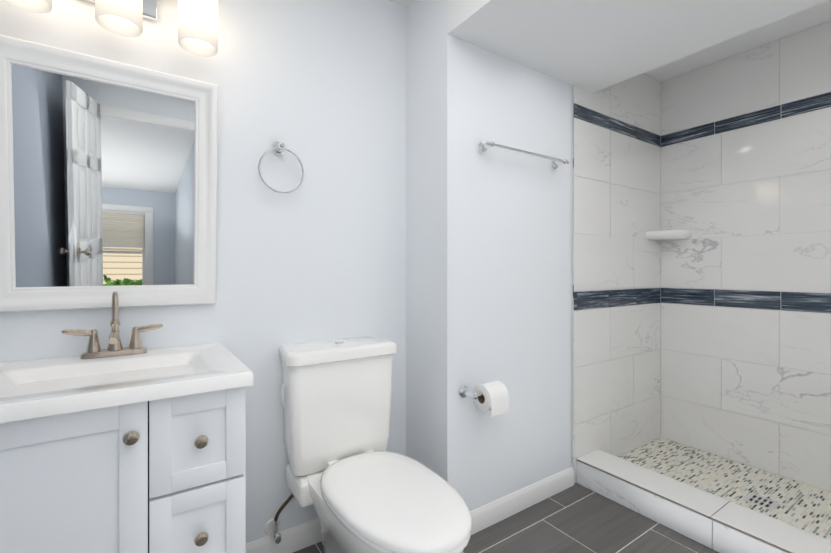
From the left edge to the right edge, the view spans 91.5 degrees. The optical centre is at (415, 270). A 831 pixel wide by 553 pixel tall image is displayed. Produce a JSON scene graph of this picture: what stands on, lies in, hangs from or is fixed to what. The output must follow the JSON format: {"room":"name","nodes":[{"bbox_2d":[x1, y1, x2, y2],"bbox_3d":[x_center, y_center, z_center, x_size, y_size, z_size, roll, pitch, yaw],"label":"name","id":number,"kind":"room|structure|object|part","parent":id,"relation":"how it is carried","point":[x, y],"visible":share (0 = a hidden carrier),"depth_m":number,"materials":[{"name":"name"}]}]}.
{"room":"bathroom","nodes":[
{"label":"bathroom","id":0,"kind":"room"},
{"bbox_2d":[0,0,405,543],"bbox_3d":[-0.769,-0.130,1.507,1.662,2.500,0.120,0,0,-34],"label":"wall","id":1,"kind":"structure","parent":0,"point":[317,88],"depth_m":1.60,"materials":[{"name":"paint"}]},
{"bbox_2d":[0,35,217,312],"bbox_3d":[-0.945,-0.264,1.264,0.587,0.760,0.080,0,0,-34],"label":"mirror","id":2,"kind":"object","parent":1,"relation":"attached to","point":[108,178],"visible":0.92,"depth_m":1.25,"materials":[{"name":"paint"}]},
{"bbox_2d":[4,0,217,56],"bbox_3d":[-0.904,-0.850,1.239,0.536,0.229,0.170,0,0,-34],"label":"sconce","id":3,"kind":"object","parent":1,"relation":"attached to","point":[149,9],"depth_m":1.28,"materials":[{"name":"white glass"}]},
{"bbox_3d":[-0.889,-0.825,1.216,0.536,0.178,0.116,0,0,-34],"label":"vanity light sconce shade","id":4,"kind":"part","parent":3,"relation":"part of","materials":[{"name":"white glass"}]},
{"bbox_2d":[258,142,303,193],"bbox_3d":[-0.521,-0.403,1.566,0.174,0.209,0.057,0,0,-34],"label":"towel ring","id":5,"kind":"object","parent":1,"relation":"attached to","point":[278,148],"visible":1,"depth_m":1.56,"materials":[{"name":"silver metal"}]},
{"bbox_2d":[246,518,321,552],"bbox_3d":[-0.373,1.073,1.696,0.795,0.093,0.012,0,0,-34],"label":"baseboard","id":6,"kind":"structure","parent":1,"relation":"attached to","point":[300,536],"depth_m":1.61,"materials":[{"name":"paint"}]},
{"bbox_2d":[388,0,412,7],"bbox_3d":[0.101,-1.311,0.305,1.562,0.135,2.843,0,0,-34],"label":"ceiling","id":7,"kind":"structure","parent":0,"point":[404,3],"depth_m":1.88,"materials":[{"name":"paint"}]},
{"bbox_2d":[293,482,718,552],"bbox_3d":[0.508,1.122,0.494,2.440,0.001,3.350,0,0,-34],"label":"floor","id":8,"kind":"structure","parent":0,"point":[596,522],"depth_m":1.73,"materials":[{"name":"grey tile"}]},
{"bbox_2d":[0,292,252,552],"bbox_3d":[-0.819,0.592,1.087,0.621,1.056,0.518,0,0,-34],"label":"bathroom vanity","id":9,"kind":"object","parent":8,"relation":"on","point":[135,446],"visible":0.98,"depth_m":0.95,"materials":[{"name":"paint"}]},
{"bbox_2d":[264,336,471,552],"bbox_3d":[-0.158,0.702,1.361,0.481,0.837,0.805,0,0,-34],"label":"toilet","id":10,"kind":"object","parent":8,"relation":"on","point":[355,483],"visible":1,"depth_m":1.44,"materials":[{"name":"white ceramic"}]},
{"bbox_2d":[577,459,791,552],"bbox_3d":[1.337,1.059,1.583,0.185,0.122,1.478,0,0,-34],"label":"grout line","id":11,"kind":"object","parent":8,"relation":"on","point":[750,535],"visible":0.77,"depth_m":1.67,"materials":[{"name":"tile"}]},
{"bbox_2d":[577,450,830,552],"bbox_3d":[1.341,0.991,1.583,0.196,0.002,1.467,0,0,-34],"label":"shower curb","id":12,"kind":"object","parent":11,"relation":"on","point":[785,536],"depth_m":1.70,"materials":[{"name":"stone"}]},
{"bbox_2d":[619,437,830,540],"bbox_3d":[1.709,1.104,1.832,0.732,0.034,1.475,0,0,-34],"label":"mosaic shower floor","id":13,"kind":"structure","parent":8,"relation":"on","point":[804,506],"depth_m":2.08,"materials":[{"name":"tile"}]},
{"bbox_2d":[742,492,779,510],"bbox_3d":[1.626,1.085,1.907,0.110,0.003,0.110,0,0,-34],"label":"floor drain","id":14,"kind":"object","parent":13,"relation":"on","point":[762,502],"visible":1,"depth_m":1.90,"materials":[{"name":"silver metal"}]},
{"bbox_2d":[406,0,659,510],"bbox_3d":[0.804,-0.131,2.375,1.918,2.500,0.441,0,0,-34],"label":"wall","id":15,"kind":"structure","parent":0,"point":[488,265],"depth_m":1.83,"materials":[{"name":"paint"}]},
{"bbox_2d":[458,381,508,416],"bbox_3d":[0.293,0.525,1.688,0.192,0.116,0.132,0,0,-34],"label":"paper holder","id":16,"kind":"object","parent":15,"relation":"attached to","point":[493,397],"visible":1,"depth_m":1.66,"materials":[{"name":"white paper"}]},
{"bbox_2d":[470,467,573,534],"bbox_3d":[0.474,1.073,1.885,0.845,0.093,0.012,0,0,-34],"label":"baseboard","id":17,"kind":"structure","parent":15,"relation":"attached to","point":[489,514],"depth_m":1.89,"materials":[{"name":"paint"}]},
{"bbox_2d":[477,141,568,169],"bbox_3d":[0.511,-0.535,1.868,0.559,0.052,0.076,0,0,-34],"label":"towel rail","id":18,"kind":"object","parent":15,"relation":"attached to","point":[482,147],"visible":1,"depth_m":1.80,"materials":[{"name":"silver metal"}]},
{"bbox_2d":[572,85,573,469],"bbox_3d":[0.824,0.074,2.120,0.007,2.090,0.004,0,0,-34],"label":"trim","id":19,"kind":"structure","parent":15,"relation":"attached to","point":[573,277],"depth_m":2.12,"materials":[{"name":"silver metal"}]},
{"bbox_2d":[574,73,660,476],"bbox_3d":[1.211,-0.073,2.383,0.932,2.314,0.002,0,0,-34],"label":"wall tiles","id":20,"kind":"structure","parent":15,"relation":"attached to","point":[613,262],"depth_m":2.36,"materials":[{"name":"tile"}]},
{"bbox_2d":[447,0,826,92],"bbox_3d":[1.252,-1.174,0.890,1.001,0.410,2.525,0,0,-34],"label":"ceiling","id":21,"kind":"structure","parent":0,"point":[591,46],"depth_m":1.63,"materials":[{"name":"paint"}]},
{"bbox_2d":[644,0,830,81],"bbox_3d":[1.693,-1.305,1.818,0.770,0.150,1.475,0,0,-34],"label":"ceiling","id":22,"kind":"structure","parent":0,"point":[808,18],"depth_m":2.17,"materials":[{"name":"paint"}]},
{"bbox_2d":[660,22,830,489],"bbox_3d":[2.101,-0.131,2.036,0.148,2.500,1.572,0,0,-34],"label":"wall","id":23,"kind":"structure","parent":0,"point":[741,290],"depth_m":2.36,"materials":[{"name":"tile"}]},
{"bbox_2d":[646,230,692,240],"bbox_3d":[1.573,-0.221,2.511,0.190,0.050,0.190,0,0,-34],"label":"corner shelf","id":24,"kind":"object","parent":23,"relation":"attached to","point":[663,235],"visible":0.98,"depth_m":2.47,"materials":[{"name":"white ceramic"}]},
{"bbox_2d":[661,21,830,491],"bbox_3d":[2.011,-0.072,2.034,0.002,2.314,1.467,0,0,-34],"label":"shower wall tiles","id":25,"kind":"structure","parent":23,"relation":"attached to","point":[790,68],"depth_m":2.25,"materials":[{"name":"tile"}]}
]}

